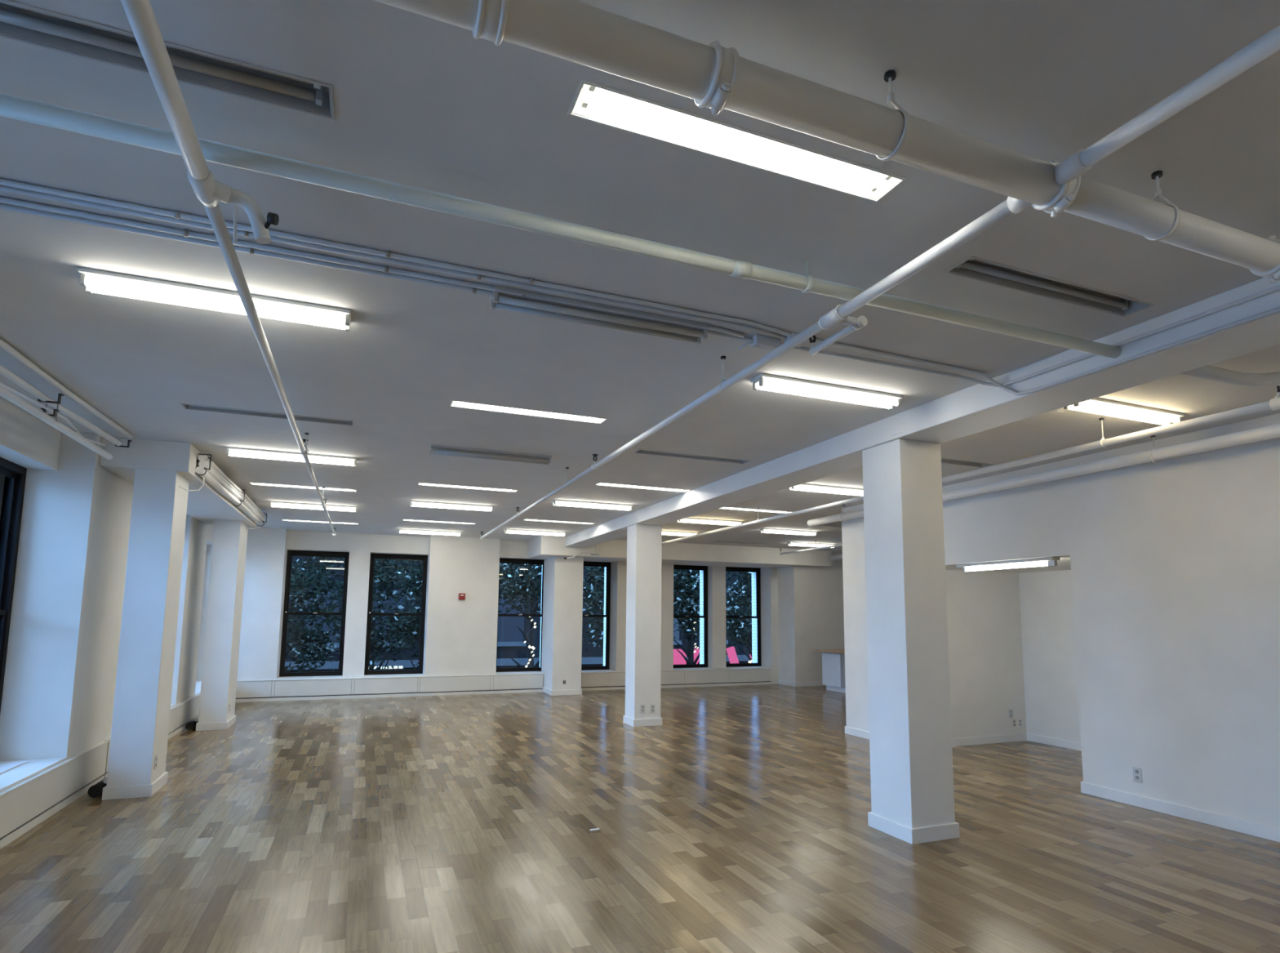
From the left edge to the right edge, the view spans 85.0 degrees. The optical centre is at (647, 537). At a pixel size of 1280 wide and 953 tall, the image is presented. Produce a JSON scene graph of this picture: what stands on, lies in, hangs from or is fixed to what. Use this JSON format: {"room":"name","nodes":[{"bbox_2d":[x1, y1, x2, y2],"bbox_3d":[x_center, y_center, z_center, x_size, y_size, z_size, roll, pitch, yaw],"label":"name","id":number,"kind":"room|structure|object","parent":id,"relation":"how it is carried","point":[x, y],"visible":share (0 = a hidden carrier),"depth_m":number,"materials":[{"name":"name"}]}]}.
{"room":"open-plan office","nodes":[
{"label":"open-plan office","id":0,"kind":"room"},
{"bbox_2d":[0,395,213,791],"bbox_3d":[-4.079,0.399,3.639,0.510,3.040,18.250,3,-7,-22],"label":"wall","id":1,"kind":"structure","parent":0,"point":[60,682],"depth_m":5.74,"materials":[{"name":"paint"}]},
{"bbox_2d":[0,457,26,712],"bbox_3d":[-4.877,0.528,5.001,0.098,2.320,1.215,3,-7,-22],"label":"window","id":2,"kind":"structure","parent":1,"relation":"in","point":[12,475],"depth_m":5.54,"materials":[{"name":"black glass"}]},
{"bbox_2d":[0,760,26,773],"bbox_3d":[-4.468,1.634,4.449,0.085,0.009,2.080,3,-7,-22],"label":"window sill","id":3,"kind":"structure","parent":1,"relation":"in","point":[11,765],"depth_m":5.24,"materials":[{"name":"white paint"}]},
{"bbox_2d":[99,436,256,526],"bbox_3d":[-5.192,-0.516,8.086,0.650,0.260,4.300,3,-7,-22],"label":"beam","id":4,"kind":"structure","parent":1,"relation":"attached to","point":[206,504],"depth_m":6.21,"materials":[{"name":"paint"}]},
{"bbox_2d":[195,453,266,526],"bbox_3d":[-4.934,-0.465,8.457,0.130,0.207,4.301,3,-7,-22],"label":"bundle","id":5,"kind":"object","parent":1,"relation":"attached to","point":[214,476],"visible":1,"depth_m":7.58,"materials":[{"name":"paint"}]},
{"bbox_2d":[236,526,844,686],"bbox_3d":[-1.289,1.623,14.455,13.860,3.040,1.190,3,-7,-22],"label":"wall","id":6,"kind":"structure","parent":0,"point":[802,606],"depth_m":13.69,"materials":[{"name":"paint"}]},
{"bbox_2d":[279,549,349,676],"bbox_3d":[-6.226,1.413,13.080,1.065,2.320,0.098,3,-7,-22],"label":"window","id":7,"kind":"structure","parent":6,"relation":"in","point":[290,553],"depth_m":13.04,"materials":[{"name":"black metal"}]},
{"bbox_2d":[364,552,427,674],"bbox_3d":[-4.896,1.484,13.614,1.065,2.320,0.098,3,-7,-22],"label":"window","id":8,"kind":"structure","parent":6,"relation":"in","point":[384,556],"depth_m":13.61,"materials":[{"name":"black metal"}]},
{"bbox_2d":[496,557,544,671],"bbox_3d":[-2.653,1.603,14.516,1.065,2.320,0.098,3,-7,-22],"label":"window","id":9,"kind":"structure","parent":6,"relation":"in","point":[522,561],"depth_m":14.54,"materials":[{"name":"black metal"}]},
{"bbox_2d":[581,560,610,670],"bbox_3d":[-1.328,1.674,15.048,1.065,2.320,0.098,3,-7,-22],"label":"window","id":10,"kind":"structure","parent":6,"relation":"in","point":[607,564],"depth_m":15.19,"materials":[{"name":"black metal"}]},
{"bbox_2d":[527,535,831,567],"bbox_3d":[0.845,0.369,15.151,6.710,0.357,1.180,3,-7,-22],"label":"beam","id":11,"kind":"structure","parent":6,"relation":"attached to","point":[543,547],"depth_m":14.69,"materials":[{"name":"paint"}]},
{"bbox_2d":[673,564,707,667],"bbox_3d":[0.880,1.792,15.936,1.060,2.320,0.098,3,-7,-22],"label":"window","id":12,"kind":"structure","parent":6,"relation":"in","point":[704,568],"depth_m":16.05,"materials":[{"name":"black metal"}]},
{"bbox_2d":[725,566,761,666],"bbox_3d":[2.184,1.861,16.460,1.065,2.320,0.098,3,-7,-22],"label":"window","id":13,"kind":"structure","parent":6,"relation":"in","point":[757,570],"depth_m":16.57,"materials":[{"name":"black metal"}]},
{"bbox_2d":[772,679,826,686],"bbox_3d":[4.107,3.344,16.185,2.400,0.095,0.696,3,-7,-22],"label":"baseboard","id":14,"kind":"structure","parent":6,"relation":"attached to","point":[774,681],"depth_m":15.67,"materials":[{"name":"paint"}]},
{"bbox_2d":[0,0,1279,552],"bbox_3d":[1.934,-0.903,6.583,14.400,0.300,19.300,3,-7,-22],"label":"ceiling","id":15,"kind":"structure","parent":0,"point":[420,101],"depth_m":2.82,"materials":[{"name":"paint"}]},
{"bbox_2d":[0,337,133,438],"bbox_3d":[-3.081,-1.203,2.683,0.066,0.036,7.020,3,-7,-22],"label":"pipe","id":16,"kind":"object","parent":15,"relation":"attached to","point":[3,344],"visible":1,"depth_m":4.57,"materials":[{"name":"metal"}]},
{"bbox_2d":[0,364,132,447],"bbox_3d":[-3.173,-1.136,2.633,0.148,0.069,7.012,3,-7,-21],"label":"pipe","id":17,"kind":"object","parent":16,"relation":"hanging from","point":[42,397],"visible":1,"depth_m":4.64,"materials":[{"name":"metal"}]},
{"bbox_2d":[0,384,112,459],"bbox_3d":[-3.121,-1.053,2.563,0.090,0.156,6.860,3,-7,-22],"label":"pipe","id":18,"kind":"object","parent":17,"relation":"hanging from","point":[5,393],"visible":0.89,"depth_m":4.63,"materials":[{"name":"metal"}]},
{"bbox_2d":[0,381,105,445],"bbox_3d":[-3.946,-0.855,4.507,0.098,0.093,2.701,3,-7,-22],"label":"loose cable","id":19,"kind":"object","parent":18,"relation":"hanging from","point":[10,388],"visible":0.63,"depth_m":4.58,"materials":[{"name":"paint"}]},
{"bbox_2d":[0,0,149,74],"bbox_3d":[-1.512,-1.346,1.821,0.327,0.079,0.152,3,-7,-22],"label":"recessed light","id":20,"kind":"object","parent":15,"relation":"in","point":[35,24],"depth_m":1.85,"materials":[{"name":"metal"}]},
{"bbox_2d":[77,266,246,315],"bbox_3d":[-2.182,-1.135,3.146,0.633,0.068,0.279,3,-7,-22],"label":"strip light","id":21,"kind":"object","parent":15,"relation":"attached to","point":[100,282],"depth_m":3.19,"materials":[{"name":"plastic"}]},
{"bbox_2d":[79,273,87,286],"bbox_3d":[-2.490,-1.135,3.082,0.020,0.048,0.026,3,-7,-22],"label":"socket","id":22,"kind":"object","parent":21,"relation":"attached to","point":[83,277],"depth_m":3.07,"materials":[{"name":"plastic"}]},
{"bbox_2d":[120,0,336,535],"bbox_3d":[-3.129,-0.637,6.688,0.240,0.292,11.650,3,-7,-22],"label":"pipe","id":23,"kind":"object","parent":15,"relation":"hanging from","point":[140,15],"visible":1,"depth_m":2.15,"materials":[{"name":"metal"}]},
{"bbox_2d":[180,403,288,419],"bbox_3d":[-3.080,-0.981,5.229,0.681,0.079,0.161,3,-7,-22],"label":"recessed light","id":24,"kind":"object","parent":15,"relation":"in","point":[249,412],"depth_m":5.26,"materials":[{"name":"metal"}]},
{"bbox_2d":[164,40,334,119],"bbox_3d":[-1.111,-1.325,1.982,0.405,0.079,0.152,3,-7,-22],"label":"recessed light","id":25,"kind":"object","parent":15,"relation":"in","point":[313,97],"depth_m":2.01,"materials":[{"name":"metal"}]},
{"bbox_2d":[315,85,323,106],"bbox_3d":[-0.977,-1.319,2.078,0.018,0.059,0.024,3,-7,-22],"label":"socket","id":26,"kind":"object","parent":25,"relation":"attached to","point":[318,92],"depth_m":2.07,"materials":[{"name":"plastic"}]},
{"bbox_2d":[226,446,305,462],"bbox_3d":[-3.489,-0.789,6.363,0.642,0.068,0.425,3,-7,-22],"label":"strip light","id":27,"kind":"object","parent":15,"relation":"attached to","point":[282,455],"depth_m":6.49,"materials":[{"name":"plastic"}]},
{"bbox_2d":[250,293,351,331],"bbox_3d":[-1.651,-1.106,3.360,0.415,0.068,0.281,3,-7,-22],"label":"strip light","id":28,"kind":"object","parent":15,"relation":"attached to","point":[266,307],"depth_m":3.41,"materials":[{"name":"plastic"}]},
{"bbox_2d":[248,481,356,491],"bbox_3d":[-4.110,-0.641,8.377,1.152,0.079,0.147,3,-7,-22],"label":"recessed light","id":29,"kind":"object","parent":15,"relation":"in","point":[251,483],"visible":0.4,"depth_m":8.40,"materials":[{"name":"plastic"}]},
{"bbox_2d":[269,501,357,511],"bbox_3d":[-4.641,-0.426,9.723,1.100,0.068,0.142,3,-7,-22],"label":"strip light","id":30,"kind":"object","parent":15,"relation":"attached to","point":[272,504],"visible":1,"depth_m":9.67,"materials":[{"name":"plastic"}]},
{"bbox_2d":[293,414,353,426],"bbox_3d":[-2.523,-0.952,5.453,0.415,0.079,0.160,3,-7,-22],"label":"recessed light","id":31,"kind":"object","parent":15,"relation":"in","point":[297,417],"depth_m":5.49,"materials":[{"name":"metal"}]},
{"bbox_2d":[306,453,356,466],"bbox_3d":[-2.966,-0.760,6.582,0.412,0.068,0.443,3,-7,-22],"label":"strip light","id":32,"kind":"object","parent":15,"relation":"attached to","point":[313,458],"depth_m":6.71,"materials":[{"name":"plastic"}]},
{"bbox_2d":[0,196,744,337],"bbox_3d":[-1.312,-1.169,2.966,3.941,0.029,0.053,3,-7,-22],"label":"conduit","id":33,"kind":"object","parent":15,"relation":"attached to","point":[185,233],"visible":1,"depth_m":2.88,"materials":[{"name":"metal"}]},
{"bbox_2d":[0,184,786,339],"bbox_3d":[-1.175,-1.173,2.920,4.162,0.029,0.064,3,-7,-22],"label":"conduit","id":34,"kind":"object","parent":15,"relation":"attached to","point":[2,188],"visible":0.84,"depth_m":2.92,"materials":[{"name":"metal"}]},
{"bbox_2d":[398,528,462,536],"bbox_3d":[-3.952,-0.091,12.691,1.100,0.068,0.142,3,-7,-22],"label":"strip light","id":35,"kind":"object","parent":15,"relation":"attached to","point":[400,530],"visible":1,"depth_m":12.64,"materials":[{"name":"plastic"}]},
{"bbox_2d":[409,500,493,511],"bbox_3d":[-2.675,-0.427,9.558,1.100,0.068,0.142,3,-7,-22],"label":"strip light","id":36,"kind":"object","parent":15,"relation":"attached to","point":[412,503],"visible":1,"depth_m":9.52,"materials":[{"name":"plastic"}]},
{"bbox_2d":[417,482,518,492],"bbox_3d":[-2.128,-0.632,8.305,1.152,0.079,0.147,3,-7,-22],"label":"recessed light","id":37,"kind":"object","parent":15,"relation":"in","point":[419,483],"visible":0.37,"depth_m":8.33,"materials":[{"name":"plastic"}]},
{"bbox_2d":[429,444,551,464],"bbox_3d":[-1.445,-0.760,6.460,1.100,0.068,0.142,3,-7,-22],"label":"strip light","id":38,"kind":"object","parent":15,"relation":"attached to","point":[433,448],"visible":1,"depth_m":6.42,"materials":[{"name":"metal"}]},
{"bbox_2d":[449,400,606,423],"bbox_3d":[-0.872,-0.966,5.196,1.152,0.079,0.147,3,-7,-22],"label":"recessed light","id":39,"kind":"object","parent":15,"relation":"in","point":[453,403],"visible":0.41,"depth_m":5.22,"materials":[{"name":"plastic"}]},
{"bbox_2d":[504,528,566,536],"bbox_3d":[-2.023,-0.085,12.587,1.100,0.068,0.142,3,-7,-22],"label":"strip light","id":40,"kind":"object","parent":15,"relation":"attached to","point":[506,531],"visible":1,"depth_m":12.54,"materials":[{"name":"plastic"}]},
{"bbox_2d":[523,518,594,524],"bbox_3d":[-1.429,-0.293,11.300,1.152,0.079,0.147,3,-7,-22],"label":"recessed light","id":41,"kind":"object","parent":15,"relation":"in","point":[525,518],"visible":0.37,"depth_m":11.33,"materials":[{"name":"plastic"}]},
{"bbox_2d":[0,93,1121,358],"bbox_3d":[-0.191,-1.143,2.587,5.740,0.142,0.073,3,-7,-22],"label":"drain pipe","id":42,"kind":"object","parent":15,"relation":"hanging from","point":[12,107],"visible":1,"depth_m":2.41,"materials":[{"name":"metal"}]},
{"bbox_2d":[551,498,633,511],"bbox_3d":[-0.734,-0.431,9.373,1.100,0.068,0.142,3,-7,-22],"label":"strip light","id":43,"kind":"object","parent":15,"relation":"attached to","point":[555,502],"visible":1,"depth_m":9.33,"materials":[{"name":"plastic"}]},
{"bbox_2d":[488,284,710,344],"bbox_3d":[-0.216,-1.084,3.447,1.100,0.068,0.142,3,-7,-22],"label":"strip light","id":44,"kind":"object","parent":15,"relation":"attached to","point":[696,333],"visible":1,"depth_m":3.40,"materials":[{"name":"metal"}]},
{"bbox_2d":[0,178,1279,395],"bbox_3d":[0.473,-1.303,0.914,5.708,0.184,5.070,3,-7,-22],"label":"conduit","id":45,"kind":"object","parent":15,"relation":"attached to","point":[176,214],"visible":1,"depth_m":3.10,"materials":[{"name":"metal"}]},
{"bbox_2d":[0,203,1279,386],"bbox_3d":[0.451,-1.344,0.973,5.708,0.090,5.188,3,-7,-22],"label":"conduit","id":46,"kind":"object","parent":15,"relation":"attached to","point":[251,251],"visible":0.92,"depth_m":3.08,"materials":[{"name":"metal"}]},
{"bbox_2d":[595,482,690,492],"bbox_3d":[-0.050,-0.624,8.208,1.152,0.079,0.147,3,-7,-22],"label":"recessed light","id":47,"kind":"object","parent":15,"relation":"in","point":[597,483],"visible":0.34,"depth_m":8.24,"materials":[{"name":"plastic"}]},
{"bbox_2d":[662,530,698,536],"bbox_3d":[0.383,-0.076,12.482,1.100,0.068,0.142,3,-7,-22],"label":"strip light","id":48,"kind":"object","parent":15,"relation":"attached to","point":[664,532],"visible":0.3,"depth_m":12.51,"materials":[{"name":"plastic"}]},
{"bbox_2d":[633,448,751,463],"bbox_3d":[0.433,-0.799,6.600,1.152,0.079,0.147,3,-7,-22],"label":"recessed light","id":49,"kind":"object","parent":15,"relation":"in","point":[640,451],"visible":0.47,"depth_m":6.63,"materials":[{"name":"metal"}]},
{"bbox_2d":[676,517,742,525],"bbox_3d":[0.967,-0.245,10.915,1.100,0.068,0.142,3,-7,-22],"label":"strip light","id":50,"kind":"object","parent":15,"relation":"attached to","point":[695,520],"visible":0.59,"depth_m":10.88,"materials":[{"name":"plastic"}]},
{"bbox_2d":[567,80,906,202],"bbox_3d":[0.321,-1.283,2.244,1.152,0.079,0.147,3,-7,-22],"label":"recessed light","id":51,"kind":"object","parent":15,"relation":"in","point":[592,100],"visible":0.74,"depth_m":2.25,"materials":[{"name":"plastic"}]},
{"bbox_2d":[581,84,589,108],"bbox_3d":[-0.186,-1.312,2.079,0.018,0.059,0.024,3,-7,-22],"label":"socket","id":52,"kind":"object","parent":51,"relation":"attached to","point":[584,91],"depth_m":2.07,"materials":[{"name":"plastic"}]},
{"bbox_2d":[870,173,878,191],"bbox_3d":[0.801,-1.259,2.476,0.018,0.059,0.024,3,-7,-22],"label":"socket","id":53,"kind":"object","parent":51,"relation":"attached to","point":[873,178],"depth_m":2.47,"materials":[{"name":"plastic"}]},
{"bbox_2d":[719,506,791,513],"bbox_3d":[1.546,-0.423,9.900,1.152,0.079,0.147,3,-7,-22],"label":"recessed light","id":54,"kind":"object","parent":15,"relation":"in","point":[727,508],"visible":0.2,"depth_m":9.93,"materials":[{"name":"plastic"}]},
{"bbox_2d":[737,333,781,351],"bbox_3d":[0.600,-1.038,3.766,0.227,0.076,0.087,3,-7,-22],"label":"junction box","id":55,"kind":"object","parent":15,"relation":"attached to","point":[760,341],"visible":0.83,"depth_m":3.74,"materials":[{"name":"paint"}]},
{"bbox_2d":[759,528,817,535],"bbox_3d":[2.453,-0.093,12.166,1.100,0.068,0.142,3,-7,-22],"label":"strip light","id":56,"kind":"object","parent":15,"relation":"attached to","point":[762,530],"visible":1,"depth_m":12.12,"materials":[{"name":"plastic"}]},
{"bbox_2d":[779,540,842,554],"bbox_3d":[3.672,0.065,12.975,0.052,0.184,4.366,3,-7,-22],"label":"pipe","id":57,"kind":"object","parent":15,"relation":"hanging from","point":[836,545],"visible":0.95,"depth_m":13.89,"materials":[{"name":"metal"}]},
{"bbox_2d":[786,541,835,547],"bbox_3d":[3.354,0.153,14.319,1.100,0.068,0.142,3,-7,-22],"label":"strip light","id":58,"kind":"object","parent":15,"relation":"attached to","point":[797,544],"visible":0.76,"depth_m":14.26,"materials":[{"name":"plastic"}]},
{"bbox_2d":[787,483,863,495],"bbox_3d":[2.111,-0.550,8.082,1.100,0.068,0.142,3,-7,-22],"label":"strip light","id":59,"kind":"object","parent":15,"relation":"attached to","point":[804,486],"visible":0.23,"depth_m":8.03,"materials":[{"name":"plastic"}]},
{"bbox_2d":[750,373,902,409],"bbox_3d":[1.188,-0.946,4.580,1.100,0.068,0.142,3,-7,-22],"label":"strip light","id":60,"kind":"object","parent":15,"relation":"attached to","point":[767,382],"visible":1,"depth_m":4.53,"materials":[{"name":"plastic"}]},
{"bbox_2d":[373,0,1279,283],"bbox_3d":[1.274,-1.109,2.158,8.140,0.278,0.138,3,-7,-22],"label":"pipe","id":61,"kind":"object","parent":15,"relation":"hanging from","point":[713,75],"visible":0.92,"depth_m":1.78,"materials":[{"name":"metal"}]},
{"bbox_2d":[480,24,1279,539],"bbox_3d":[-0.251,-0.740,5.892,0.201,0.213,13.900,3,-7,-22],"label":"pipe","id":62,"kind":"object","parent":15,"relation":"hanging from","point":[1268,44],"visible":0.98,"depth_m":2.29,"materials":[{"name":"metal"}]},
{"bbox_2d":[808,334,816,348],"bbox_3d":[0.817,-0.977,3.466,0.052,0.091,0.052,3,-7,-22],"label":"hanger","id":63,"kind":"object","parent":62,"relation":"attached to","point":[812,343],"depth_m":3.45,"materials":[{"name":"metal"}]},
{"bbox_2d":[565,277,1279,546],"bbox_3d":[1.843,-0.763,5.657,0.415,0.183,17.290,3,-7,-22],"label":"ceiling beam","id":64,"kind":"structure","parent":15,"relation":"attached to","point":[978,407],"depth_m":4.32,"materials":[{"name":"paint"}]},
{"bbox_2d":[890,422,903,435],"bbox_3d":[1.830,-0.796,5.129,0.006,0.075,0.120,3,-7,-22],"label":"plate","id":65,"kind":"object","parent":64,"relation":"attached to","point":[896,428],"visible":1,"depth_m":5.12,"materials":[{"name":"paint"}]},
{"bbox_2d":[941,457,993,466],"bbox_3d":[2.811,-0.771,6.666,1.152,0.079,0.147,3,-7,-22],"label":"recessed light","id":66,"kind":"object","parent":15,"relation":"in","point":[943,460],"visible":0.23,"depth_m":6.81,"materials":[{"name":"metal"}]},
{"bbox_2d":[662,385,1279,544],"bbox_3d":[2.320,-0.502,7.783,0.080,0.226,11.500,3,-7,-22],"label":"pipe","id":67,"kind":"object","parent":15,"relation":"hanging from","point":[1273,404],"visible":0.95,"depth_m":5.24,"materials":[{"name":"metal"}]},
{"bbox_2d":[807,423,1279,526],"bbox_3d":[4.283,-0.763,5.285,0.108,0.224,10.370,3,-7,-22],"label":"pipe","id":68,"kind":"object","parent":15,"relation":"hanging from","point":[1269,432],"visible":1,"depth_m":5.95,"materials":[{"name":"metal"}]},
{"bbox_2d":[944,255,1154,316],"bbox_3d":[1.849,-1.166,3.180,1.152,0.079,0.147,3,-7,-22],"label":"recessed light","id":69,"kind":"object","parent":15,"relation":"in","point":[1015,278],"visible":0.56,"depth_m":3.21,"materials":[{"name":"metal"}]},
{"bbox_2d":[1063,397,1184,425],"bbox_3d":[3.370,-0.887,4.942,1.100,0.068,0.142,3,-7,-22],"label":"strip light","id":70,"kind":"object","parent":15,"relation":"attached to","point":[1168,416],"visible":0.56,"depth_m":4.91,"materials":[{"name":"plastic"}]},
{"bbox_2d":[0,684,1279,952],"bbox_3d":[1.906,2.367,6.220,14.400,0.200,19.300,3,-7,-22],"label":"floor","id":71,"kind":"structure","parent":0,"point":[737,822],"depth_m":4.67,"materials":[{"name":"laminate"}]},
{"bbox_2d":[0,740,108,848],"bbox_3d":[-2.689,1.442,0.789,0.046,0.362,12.140,3,-7,-22],"label":"radiator cover","id":72,"kind":"object","parent":71,"relation":"on","point":[26,803],"visible":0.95,"depth_m":5.21,"materials":[{"name":"metal"}]},
{"bbox_2d":[87,777,106,797],"bbox_3d":[-4.649,2.112,5.963,0.131,0.145,0.300,3,-7,-22],"label":"pipe","id":73,"kind":"object","parent":71,"relation":"on","point":[95,790],"visible":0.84,"depth_m":5.83,"materials":[{"name":"black rubber"}]},
{"bbox_2d":[102,467,189,799],"bbox_3d":[-4.410,0.810,6.189,0.343,2.780,0.516,3,-7,-22],"label":"column","id":74,"kind":"structure","parent":71,"relation":"on","point":[140,731],"depth_m":6.00,"materials":[{"name":"paint"}]},
{"bbox_2d":[102,692,200,778],"bbox_3d":[-6.107,2.343,9.174,0.046,0.362,6.000,3,-7,-22],"label":"radiator cover","id":75,"kind":"object","parent":71,"relation":"on","point":[187,710],"visible":0.38,"depth_m":9.02,"materials":[{"name":"metal"}]},
{"bbox_2d":[195,519,248,730],"bbox_3d":[-5.836,1.178,9.622,0.354,2.780,0.686,3,-7,-22],"label":"column","id":76,"kind":"structure","parent":71,"relation":"on","point":[229,538],"depth_m":9.35,"materials":[{"name":"paint"}]},
{"bbox_2d":[235,673,543,702],"bbox_3d":[-4.617,2.784,13.036,5.410,0.362,0.056,3,-7,-22],"label":"radiator cover","id":77,"kind":"object","parent":71,"relation":"on","point":[271,690],"visible":0.93,"depth_m":12.91,"materials":[{"name":"metal"}]},
{"bbox_2d":[541,555,583,695],"bbox_3d":[-1.734,1.759,14.094,0.616,2.683,0.951,3,-7,-22],"label":"column","id":78,"kind":"structure","parent":71,"relation":"on","point":[562,594],"depth_m":13.70,"materials":[{"name":"paint"}]},
{"bbox_2d":[622,523,662,726],"bbox_3d":[-0.064,1.250,10.168,0.436,2.857,0.421,3,-7,-22],"label":"column","id":79,"kind":"structure","parent":71,"relation":"on","point":[644,541],"depth_m":10.01,"materials":[{"name":"paint"}]},
{"bbox_2d":[581,667,771,690],"bbox_3d":[0.638,3.064,15.148,4.710,0.362,0.056,3,-7,-22],"label":"radiator cover","id":80,"kind":"object","parent":71,"relation":"on","point":[725,677],"visible":0.68,"depth_m":15.26,"materials":[{"name":"metal"}]},
{"bbox_2d":[811,648,845,692],"bbox_3d":[4.469,2.742,14.089,0.850,0.835,2.750,3,-7,-22],"label":"cabinet","id":81,"kind":"object","parent":71,"relation":"on","point":[833,660],"depth_m":14.65,"materials":[{"name":"white wood"}]},
{"bbox_2d":[811,648,844,653],"bbox_3d":[4.473,2.345,14.133,0.850,0.035,2.750,3,-7,-22],"label":"countertop","id":82,"kind":"structure","parent":81,"relation":"on","point":[833,651],"depth_m":14.88,"materials":[{"name":"white wood"}]},
{"bbox_2d":[862,438,959,844],"bbox_3d":[1.942,0.721,5.245,0.429,2.857,0.456,3,-7,-22],"label":"column","id":83,"kind":"structure","parent":71,"relation":"on","point":[912,771],"depth_m":5.09,"materials":[{"name":"paint"}]},
{"bbox_2d":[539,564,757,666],"bbox_3d":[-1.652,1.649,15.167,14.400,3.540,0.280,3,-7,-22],"label":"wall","id":84,"kind":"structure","parent":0,"point":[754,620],"depth_m":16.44,"materials":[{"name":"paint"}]},
{"bbox_2d":[841,413,1279,827],"bbox_3d":[7.313,0.638,4.904,5.130,3.040,12.070,3,-7,-22],"label":"wall","id":85,"kind":"structure","parent":0,"point":[1151,644],"depth_m":5.96,"materials":[{"name":"paint"}]},
{"bbox_2d":[955,556,1060,572],"bbox_3d":[3.717,0.289,7.279,0.110,0.085,1.180,3,-7,-22],"label":"light","id":86,"kind":"object","parent":85,"relation":"attached to","point":[1051,561],"visible":1,"depth_m":7.16,"materials":[{"name":"plastic"}]},
{"bbox_2d":[844,725,1279,841],"bbox_3d":[5.844,2.025,4.165,2.026,0.095,12.086,3,-7,-22],"label":"baseboard","id":87,"kind":"structure","parent":85,"relation":"attached to","point":[1272,833],"depth_m":5.83,"materials":[{"name":"paint"}]},
{"bbox_2d":[1132,766,1142,782],"bbox_3d":[4.092,1.982,5.839,0.008,0.115,0.070,3,-7,-22],"label":"wall outlet","id":88,"kind":"object","parent":85,"relation":"attached to","point":[1137,774],"visible":1,"depth_m":5.84,"materials":[{"name":"plastic"}]},
{"bbox_2d":[1180,364,1279,386],"bbox_3d":[3.869,-0.925,4.010,2.207,0.114,0.247,1,-6,-8],"label":"drain pipe","id":89,"kind":"object","parent":85,"relation":"attached to","point":[1209,372],"visible":0.8,"depth_m":3.95,"materials":[{"name":"metal"}]},
{"label":"outside","id":90,"kind":"structure","parent":0,"visible":0},
{"bbox_3d":[1.706,8.089,21.531,100.000,0.200,100.000,3,-7,-22],"label":"ground","id":91,"kind":"structure","parent":90,"visible":0},
{"bbox_2d":[284,555,345,671],"bbox_3d":[-8.852,2.958,16.444,2.236,8.702,3.856,-5,-9,43],"label":"street tree","id":92,"kind":"object","parent":91,"relation":"on","point":[298,584],"visible":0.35,"depth_m":16.97,"materials":[{"name":"green plant"}]},
{"bbox_2d":[314,557,422,671],"bbox_3d":[-7.848,3.333,20.097,3.199,8.780,1.886,4,-7,-30],"label":"street tree","id":93,"kind":"object","parent":91,"relation":"on","point":[380,572],"visible":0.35,"depth_m":20.19,"materials":[{"name":"green plant"}]},
{"bbox_2d":[370,558,423,669],"bbox_3d":[-5.651,3.161,18.253,2.933,8.752,1.981,5,-8,-36],"label":"street tree","id":94,"kind":"object","parent":91,"relation":"on","point":[415,625],"visible":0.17,"depth_m":17.97,"materials":[{"name":"green plant"}]},
{"bbox_2d":[284,555,751,671],"bbox_3d":[-3.423,0.914,35.242,48.000,17.000,4.300,3,-7,-22],"label":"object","id":95,"kind":"structure","parent":91,"relation":"on","point":[510,639],"depth_m":31.53,"materials":[{"name":"brick"}]},
{"bbox_2d":[497,563,590,667],"bbox_3d":[-3.452,3.552,20.419,3.468,8.490,2.448,3,-7,-22],"label":"street tree","id":96,"kind":"object","parent":91,"relation":"on","point":[518,578],"visible":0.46,"depth_m":20.22,"materials":[{"name":"green plant"}]},
{"bbox_2d":[582,565,604,651],"bbox_3d":[-1.030,3.733,19.068,3.007,7.874,1.870,2,-7,-14],"label":"street tree","id":97,"kind":"object","parent":91,"relation":"on","point":[593,588],"visible":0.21,"depth_m":19.00,"materials":[{"name":"green plant"}]},
{"bbox_2d":[673,648,686,664],"bbox_3d":[1.388,7.283,33.100,0.850,3.950,0.200,3,-7,-22],"label":"lit sign","id":98,"kind":"object","parent":91,"relation":"on","point":[678,659],"visible":0.18,"depth_m":33.20,"materials":[{"name":"metal"}]},
{"bbox_2d":[673,568,699,663],"bbox_3d":[1.426,4.027,23.999,2.860,8.420,1.960,3,-7,-22],"label":"street tree","id":99,"kind":"object","parent":91,"relation":"on","point":[686,624],"visible":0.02,"depth_m":24.04,"materials":[{"name":"green plant"}]},
{"bbox_2d":[673,568,744,663],"bbox_3d":[1.367,3.574,20.734,3.308,8.599,2.160,2,-6,-9],"label":"street tree","id":100,"kind":"object","parent":91,"relation":"on","point":[686,599],"visible":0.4,"depth_m":20.63,"materials":[{"name":"green plant"}]},
{"bbox_2d":[725,646,738,662],"bbox_3d":[4.446,7.396,34.335,1.250,4.050,0.200,3,-7,-22],"label":"lit sign","id":101,"kind":"object","parent":91,"relation":"on","point":[731,653],"visible":0.18,"depth_m":34.31,"materials":[{"name":"plastic"}]},
{"bbox_2d":[725,571,751,660],"bbox_3d":[3.423,3.835,22.335,2.913,8.468,2.026,3,-7,-22],"label":"street tree","id":102,"kind":"object","parent":91,"relation":"on","point":[737,623],"visible":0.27,"depth_m":22.09,"materials":[{"name":"green plant"}]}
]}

